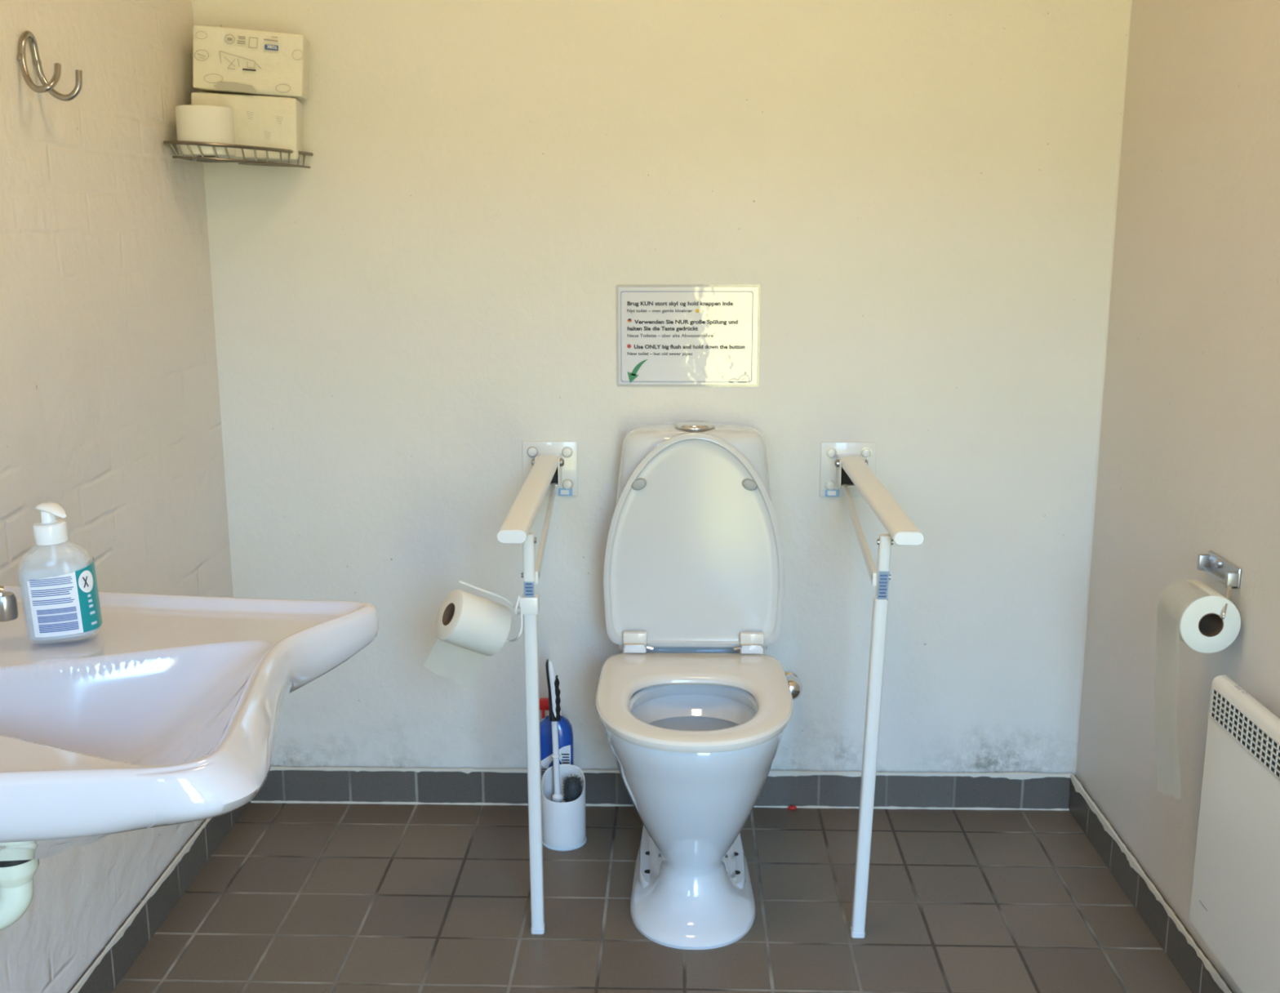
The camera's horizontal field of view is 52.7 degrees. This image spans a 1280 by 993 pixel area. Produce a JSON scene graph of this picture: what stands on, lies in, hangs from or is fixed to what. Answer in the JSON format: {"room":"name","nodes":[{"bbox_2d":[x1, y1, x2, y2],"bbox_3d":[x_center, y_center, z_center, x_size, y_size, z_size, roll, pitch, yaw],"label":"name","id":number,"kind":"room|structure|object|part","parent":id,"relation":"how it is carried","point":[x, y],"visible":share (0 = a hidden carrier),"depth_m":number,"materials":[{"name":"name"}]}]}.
{"room":"public restroom","nodes":[
{"label":"public restroom","id":0,"kind":"room"},
{"bbox_2d":[0,0,233,992],"bbox_3d":[-0.997,-0.109,0.939,0.120,2.380,3.573,0,12,1],"label":"wall","id":1,"kind":"structure","parent":0,"point":[110,415],"depth_m":2.18,"materials":[{"name":"paint"}]},
{"bbox_2d":[17,30,82,101],"bbox_3d":[-0.876,-0.638,1.910,0.067,0.098,0.090,0,12,1],"label":"coat hook","id":2,"kind":"object","parent":1,"relation":"attached to","point":[49,86],"visible":1,"depth_m":1.90,"materials":[{"name":"silver metal"}]},
{"bbox_2d":[70,817,212,992],"bbox_3d":[-0.921,0.966,1.219,0.007,0.015,3.441,0,12,1],"label":"trim","id":3,"kind":"structure","parent":1,"relation":"attached to","point":[119,934],"depth_m":2.30,"materials":[{"name":"beige paint"}]},
{"bbox_2d":[67,800,250,992],"bbox_3d":[-0.928,1.005,1.234,0.012,0.079,3.453,0,12,1],"label":"baseboard","id":4,"kind":"structure","parent":1,"relation":"attached to","point":[117,960],"depth_m":2.38,"materials":[{"name":"tile"}]},
{"bbox_2d":[0,585,378,929],"bbox_3d":[-0.623,0.306,1.348,0.612,0.279,0.618,0,12,1],"label":"washbasin","id":5,"kind":"object","parent":1,"relation":"attached to","point":[167,713],"visible":0.97,"depth_m":1.37,"materials":[{"name":"white ceramic"}]},
{"bbox_2d":[0,585,17,621],"bbox_3d":[-0.789,0.117,1.357,0.083,0.110,0.239,9,15,36],"label":"mixer tap","id":6,"kind":"object","parent":5,"relation":"on","point":[8,601],"visible":1,"depth_m":1.42,"materials":[{"name":"silver metal"}]},
{"bbox_2d":[19,502,102,640],"bbox_3d":[-0.647,0.083,1.436,0.081,0.156,0.058,-2,12,-11],"label":"bottle","id":7,"kind":"object","parent":5,"relation":"on","point":[60,596],"visible":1,"depth_m":1.42,"materials":[{"name":"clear plastic"}]},
{"bbox_2d":[29,576,79,632],"bbox_3d":[-0.642,0.119,1.416,0.046,0.062,0.003,-3,12,-12],"label":"print","id":8,"kind":"object","parent":7,"relation":"attached to","point":[54,601],"depth_m":1.42,"materials":[{"name":"blue"}]},
{"bbox_2d":[163,140,313,168],"bbox_3d":[-0.780,-0.665,2.516,0.226,0.044,0.242,0,12,1],"label":"corner shelf","id":9,"kind":"object","parent":1,"relation":"attached to","point":[202,158],"visible":0.99,"depth_m":2.45,"materials":[{"name":"silver metal"}]},
{"bbox_2d":[174,104,235,157],"bbox_3d":[-0.825,-0.693,2.453,0.104,0.091,0.104,0,12,1],"label":"toilet roll","id":10,"kind":"object","parent":9,"relation":"on","point":[194,122],"visible":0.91,"depth_m":2.41,"materials":[{"name":"white paper"}]},
{"bbox_3d":[-0.780,-0.677,2.512,0.225,0.019,0.240,0,12,1],"label":"rail","id":11,"kind":"part","parent":9,"relation":"part of","materials":[{"name":"silver metal"}]},
{"bbox_3d":[-0.750,-0.648,2.503,0.286,0.016,0.081,-11,16,-41],"label":"rail","id":12,"kind":"part","parent":9,"relation":"part of","materials":[{"name":"silver metal"}]},
{"bbox_2d":[191,92,302,161],"bbox_3d":[-0.776,-0.730,2.558,0.204,0.127,0.093,-1,12,-6],"label":"pack","id":13,"kind":"object","parent":9,"relation":"on","point":[262,121],"visible":0.73,"depth_m":2.52,"materials":[{"name":"beige"}]},
{"bbox_2d":[192,24,309,100],"bbox_3d":[-0.761,-0.849,2.532,0.215,0.131,0.094,-1,12,-6],"label":"pack","id":14,"kind":"object","parent":13,"relation":"on","point":[226,60],"visible":0.96,"depth_m":2.49,"materials":[{"name":"beige"}]},
{"bbox_2d":[242,68,255,71],"bbox_3d":[-0.753,-0.822,2.491,0.025,0.005,0.001,-1,12,-6],"label":"print","id":15,"kind":"object","parent":14,"relation":"on","point":[243,69],"depth_m":2.49,"materials":[{"name":"grey"}]},
{"bbox_2d":[246,111,295,151],"bbox_3d":[-0.727,-0.712,2.520,0.103,0.076,0.001,-1,12,-6],"label":"print","id":16,"kind":"object","parent":13,"relation":"attached to","point":[271,129],"depth_m":2.52,"materials":[{"name":"grey cardboard"}]},
{"bbox_2d":[111,802,1192,992],"bbox_3d":[-0.006,1.096,1.229,2.096,0.100,3.693,0,12,1],"label":"floor","id":17,"kind":"structure","parent":0,"point":[295,897],"depth_m":2.44,"materials":[{"name":"tile"}]},
{"bbox_2d":[539,697,573,781],"bbox_3d":[-0.185,0.571,2.811,0.082,0.276,0.058,0,12,1],"label":"spray bottle","id":18,"kind":"object","parent":17,"relation":"on","point":[566,736],"visible":0.4,"depth_m":2.78,"materials":[{"name":"blue plastic"}]},
{"bbox_2d":[561,753,568,763],"bbox_3d":[-0.161,0.580,2.783,0.017,0.054,0.001,0,12,1],"label":"print","id":19,"kind":"object","parent":18,"relation":"attached to","point":[565,757],"depth_m":2.78,"materials":[{"name":"grey paper"}]},
{"bbox_2d":[541,764,586,850],"bbox_3d":[-0.161,0.653,2.720,0.095,0.152,0.095,0,12,1],"label":"toilet brush holder","id":20,"kind":"object","parent":17,"relation":"on","point":[563,824],"visible":0.93,"depth_m":2.69,"materials":[{"name":"white plastic"}]},
{"bbox_2d":[545,658,582,802],"bbox_3d":[-0.156,0.508,2.689,0.074,0.359,0.044,0,12,1],"label":"toilet brush","id":21,"kind":"object","parent":20,"relation":"in","point":[572,787],"visible":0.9,"depth_m":2.68,"materials":[{"name":"white plastic"}]},
{"bbox_3d":[-0.178,0.397,2.656,0.024,0.126,0.016,0,12,1],"label":"handle","id":22,"kind":"part","parent":21,"relation":"part of","materials":[{"name":"white plastic"}]},
{"bbox_3d":[-0.172,0.568,2.694,0.024,0.240,0.024,0,12,1],"label":"rod","id":23,"kind":"part","parent":21,"relation":"part of","materials":[{"name":"white plastic"}]},
{"bbox_2d":[595,420,793,949],"bbox_3d":[0.104,0.331,2.487,0.371,0.878,0.665,0,12,1],"label":"toilet","id":24,"kind":"object","parent":17,"relation":"on","point":[693,712],"visible":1,"depth_m":2.55,"materials":[{"name":"white ceramic"}]},
{"bbox_3d":[0.109,0.089,2.596,0.366,0.439,0.034,0,12,1],"label":"lid","id":25,"kind":"part","parent":24,"relation":"part of","materials":[{"name":"white plastic"}]},
{"bbox_3d":[0.102,0.568,2.516,0.336,0.402,0.586,0,12,1],"label":"bowl","id":26,"kind":"part","parent":24,"relation":"part of","materials":[{"name":"white ceramic"}]},
{"bbox_3d":[0.100,0.374,2.397,0.364,0.022,0.469,0,12,1],"label":"seat","id":27,"kind":"part","parent":24,"relation":"part of","materials":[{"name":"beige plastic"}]},
{"bbox_2d":[787,805,796,809],"bbox_3d":[0.339,0.693,2.876,0.020,0.010,0.012,0,12,1],"label":"scrap","id":28,"kind":"object","parent":17,"relation":"on","point":[790,807],"visible":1,"depth_m":2.87,"materials":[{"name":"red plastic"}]},
{"bbox_2d":[191,0,1127,774],"bbox_3d":[0.037,-0.486,2.721,2.096,2.380,0.120,0,12,1],"label":"wall","id":29,"kind":"structure","parent":0,"point":[917,197],"depth_m":2.69,"materials":[{"name":"paint"}]},
{"bbox_2d":[496,440,577,933],"bbox_3d":[-0.199,0.355,2.503,0.117,0.826,0.664,0,12,1],"label":"support rail","id":30,"kind":"object","parent":29,"relation":"attached to","point":[549,468],"visible":1,"depth_m":2.30,"materials":[{"name":"white metal"}]},
{"bbox_2d":[458,580,523,641],"bbox_3d":[-0.252,0.196,2.221,0.109,0.123,0.064,0,12,1],"label":"holder","id":31,"kind":"object","parent":30,"relation":"hanging from","point":[518,600],"visible":0.79,"depth_m":2.20,"materials":[{"name":"white metal"}]},
{"bbox_2d":[423,589,511,689],"bbox_3d":[-0.293,0.257,2.231,0.126,0.212,0.129,-8,14,-32],"label":"toilet roll","id":32,"kind":"object","parent":31,"relation":"hanging from","point":[470,628],"visible":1,"depth_m":2.19,"materials":[{"name":"white paper"}]},
{"bbox_3d":[-0.241,0.173,2.197,0.123,0.068,0.051,-7,14,-28],"label":"rod","id":33,"kind":"part","parent":31,"relation":"part of","materials":[{"name":"white metal"}]},
{"bbox_3d":[-0.201,-0.006,2.409,0.050,0.036,0.615,0,12,1],"label":"arm","id":34,"kind":"part","parent":30,"relation":"part of","materials":[{"name":"white"}]},
{"bbox_2d":[524,582,533,595],"bbox_3d":[-0.188,0.157,2.187,0.013,0.021,0.002,0,12,1],"label":"print","id":35,"kind":"object","parent":30,"relation":"on","point":[528,586],"depth_m":2.19,"materials":[{"name":"blue paper"}]},
{"bbox_2d":[526,446,537,457],"bbox_3d":[-0.229,-0.094,2.743,0.024,0.024,0.001,0,12,1],"label":"washer","id":36,"kind":"object","parent":30,"relation":"in","point":[531,451],"depth_m":2.74,"materials":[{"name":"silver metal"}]},
{"bbox_3d":[-0.188,0.485,2.293,0.024,0.652,0.074,0,12,-2],"label":"leg","id":37,"kind":"part","parent":30,"relation":"part of","materials":[{"name":"white metal"}]},
{"bbox_3d":[-0.191,-0.060,2.753,0.117,0.118,0.005,0,12,1],"label":"wall plate","id":38,"kind":"part","parent":30,"relation":"part of","materials":[{"name":"white metal"}]},
{"bbox_2d":[560,489,568,494],"bbox_3d":[-0.161,-0.009,2.758,0.018,0.010,0.001,0,12,1],"label":"print","id":39,"kind":"object","parent":30,"relation":"attached to","point":[562,491],"depth_m":2.76,"materials":[{"name":"white"}]},
{"bbox_2d":[250,800,1068,810],"bbox_3d":[0.037,0.691,2.894,1.832,0.006,0.005,0,12,1],"label":"trim","id":40,"kind":"structure","parent":29,"relation":"attached to","point":[257,801],"depth_m":2.90,"materials":[{"name":"beige paint"}]},
{"bbox_2d":[251,769,1070,808],"bbox_3d":[0.037,0.654,2.893,1.832,0.079,0.012,0,12,1],"label":"baseboard","id":41,"kind":"structure","parent":29,"relation":"attached to","point":[832,790],"depth_m":2.89,"materials":[{"name":"tile"}]},
{"bbox_2d":[269,766,1071,779],"bbox_3d":[0.037,0.615,2.878,1.836,0.015,0.007,0,12,1],"label":"trim","id":42,"kind":"structure","parent":29,"relation":"attached to","point":[1020,775],"depth_m":2.87,"materials":[{"name":"beige paint"}]},
{"bbox_2d":[617,286,758,384],"bbox_3d":[0.100,-0.334,2.688,0.299,0.212,0.003,0,12,1],"label":"notice","id":43,"kind":"object","parent":29,"relation":"attached to","point":[668,335],"visible":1,"depth_m":2.69,"materials":[{"name":"white paper"}]},
{"bbox_2d":[785,671,802,699],"bbox_3d":[0.311,0.412,2.805,0.081,0.053,0.068,0,12,1],"label":"angle valve","id":44,"kind":"object","parent":29,"relation":"attached to","point":[795,684],"visible":0.34,"depth_m":2.78,"materials":[{"name":"silver metal"}]},
{"bbox_2d":[819,441,924,937],"bbox_3d":[0.433,0.357,2.488,0.117,0.826,0.664,0,12,1],"label":"support rail","id":45,"kind":"object","parent":29,"relation":"attached to","point":[847,468],"visible":1,"depth_m":2.29,"materials":[{"name":"white metal"}]},
{"bbox_2d":[825,447,836,457],"bbox_3d":[0.403,-0.092,2.728,0.024,0.024,0.001,0,12,1],"label":"screw","id":46,"kind":"object","parent":45,"relation":"in","point":[830,452],"depth_m":2.72,"materials":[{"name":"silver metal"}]},
{"bbox_2d":[827,490,835,495],"bbox_3d":[0.407,-0.007,2.744,0.018,0.010,0.001,0,12,1],"label":"print","id":47,"kind":"object","parent":45,"relation":"attached to","point":[829,492],"depth_m":2.74,"materials":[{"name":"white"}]},
{"bbox_3d":[0.440,-0.057,2.737,0.117,0.118,0.005,0,12,1],"label":"wall plate","id":48,"kind":"part","parent":45,"relation":"part of","materials":[{"name":"white metal"}]},
{"bbox_3d":[0.404,0.487,2.279,0.026,0.652,0.077,-2,12,-11],"label":"leg","id":49,"kind":"part","parent":45,"relation":"part of","materials":[{"name":"white metal"}]},
{"bbox_3d":[0.437,-0.003,2.393,0.049,0.036,0.616,0,12,0],"label":"arm","id":50,"kind":"part","parent":45,"relation":"part of","materials":[{"name":"white"}]},
{"bbox_2d":[878,574,887,596],"bbox_3d":[0.408,0.150,2.170,0.014,0.040,0.003,0,12,1],"label":"print","id":51,"kind":"object","parent":45,"relation":"attached to","point":[882,579],"depth_m":2.17,"materials":[{"name":"blue paper"}]},
{"bbox_2d":[1072,0,1132,773],"bbox_3d":[0.960,-0.509,2.627,0.007,2.295,0.007,0,12,1],"label":"trim","id":52,"kind":"structure","parent":29,"relation":"attached to","point":[1129,2],"depth_m":2.68,"materials":[{"name":"paint"}]},
{"bbox_2d":[1075,0,1279,992],"bbox_3d":[0.979,-0.102,0.890,0.120,2.380,3.573,0,12,1],"label":"wall","id":53,"kind":"structure","parent":0,"point":[1188,465],"depth_m":2.25,"materials":[{"name":"paint"}]},
{"bbox_2d":[1068,774,1233,992],"bbox_3d":[0.916,1.012,1.186,0.012,0.079,3.450,0,12,1],"label":"baseboard","id":54,"kind":"structure","parent":53,"relation":"attached to","point":[1182,954],"depth_m":2.40,"materials":[{"name":"tile"}]},
{"bbox_2d":[1070,773,1231,992],"bbox_3d":[0.908,0.973,1.174,0.008,0.020,3.441,0,12,1],"label":"trim","id":55,"kind":"structure","parent":53,"relation":"attached to","point":[1078,787],"depth_m":2.40,"materials":[{"name":"beige paint"}]},
{"bbox_2d":[1196,550,1241,619],"bbox_3d":[0.925,0.141,2.074,0.044,0.072,0.167,0,12,1],"label":"holder","id":56,"kind":"object","parent":53,"relation":"attached to","point":[1224,571],"visible":0.91,"depth_m":2.08,"materials":[{"name":"silver metal"}]},
{"bbox_2d":[1154,578,1240,799],"bbox_3d":[0.892,0.320,2.076,0.096,0.354,0.131,0,12,1],"label":"toilet roll","id":57,"kind":"object","parent":56,"relation":"hanging from","point":[1186,608],"visible":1,"depth_m":2.05,"materials":[{"name":"beige paper"}]},
{"bbox_3d":[0.918,0.158,2.044,0.032,0.051,0.101,0,12,1],"label":"wire arm","id":58,"kind":"part","parent":56,"relation":"part of","materials":[{"name":"silver metal"}]},
{"bbox_2d":[1189,675,1279,992],"bbox_3d":[0.899,0.571,1.572,0.068,0.413,0.925,0,12,1],"label":"heater","id":59,"kind":"object","parent":53,"relation":"attached to","point":[1235,907],"visible":1,"depth_m":1.89,"materials":[{"name":"white metal"}]}
]}

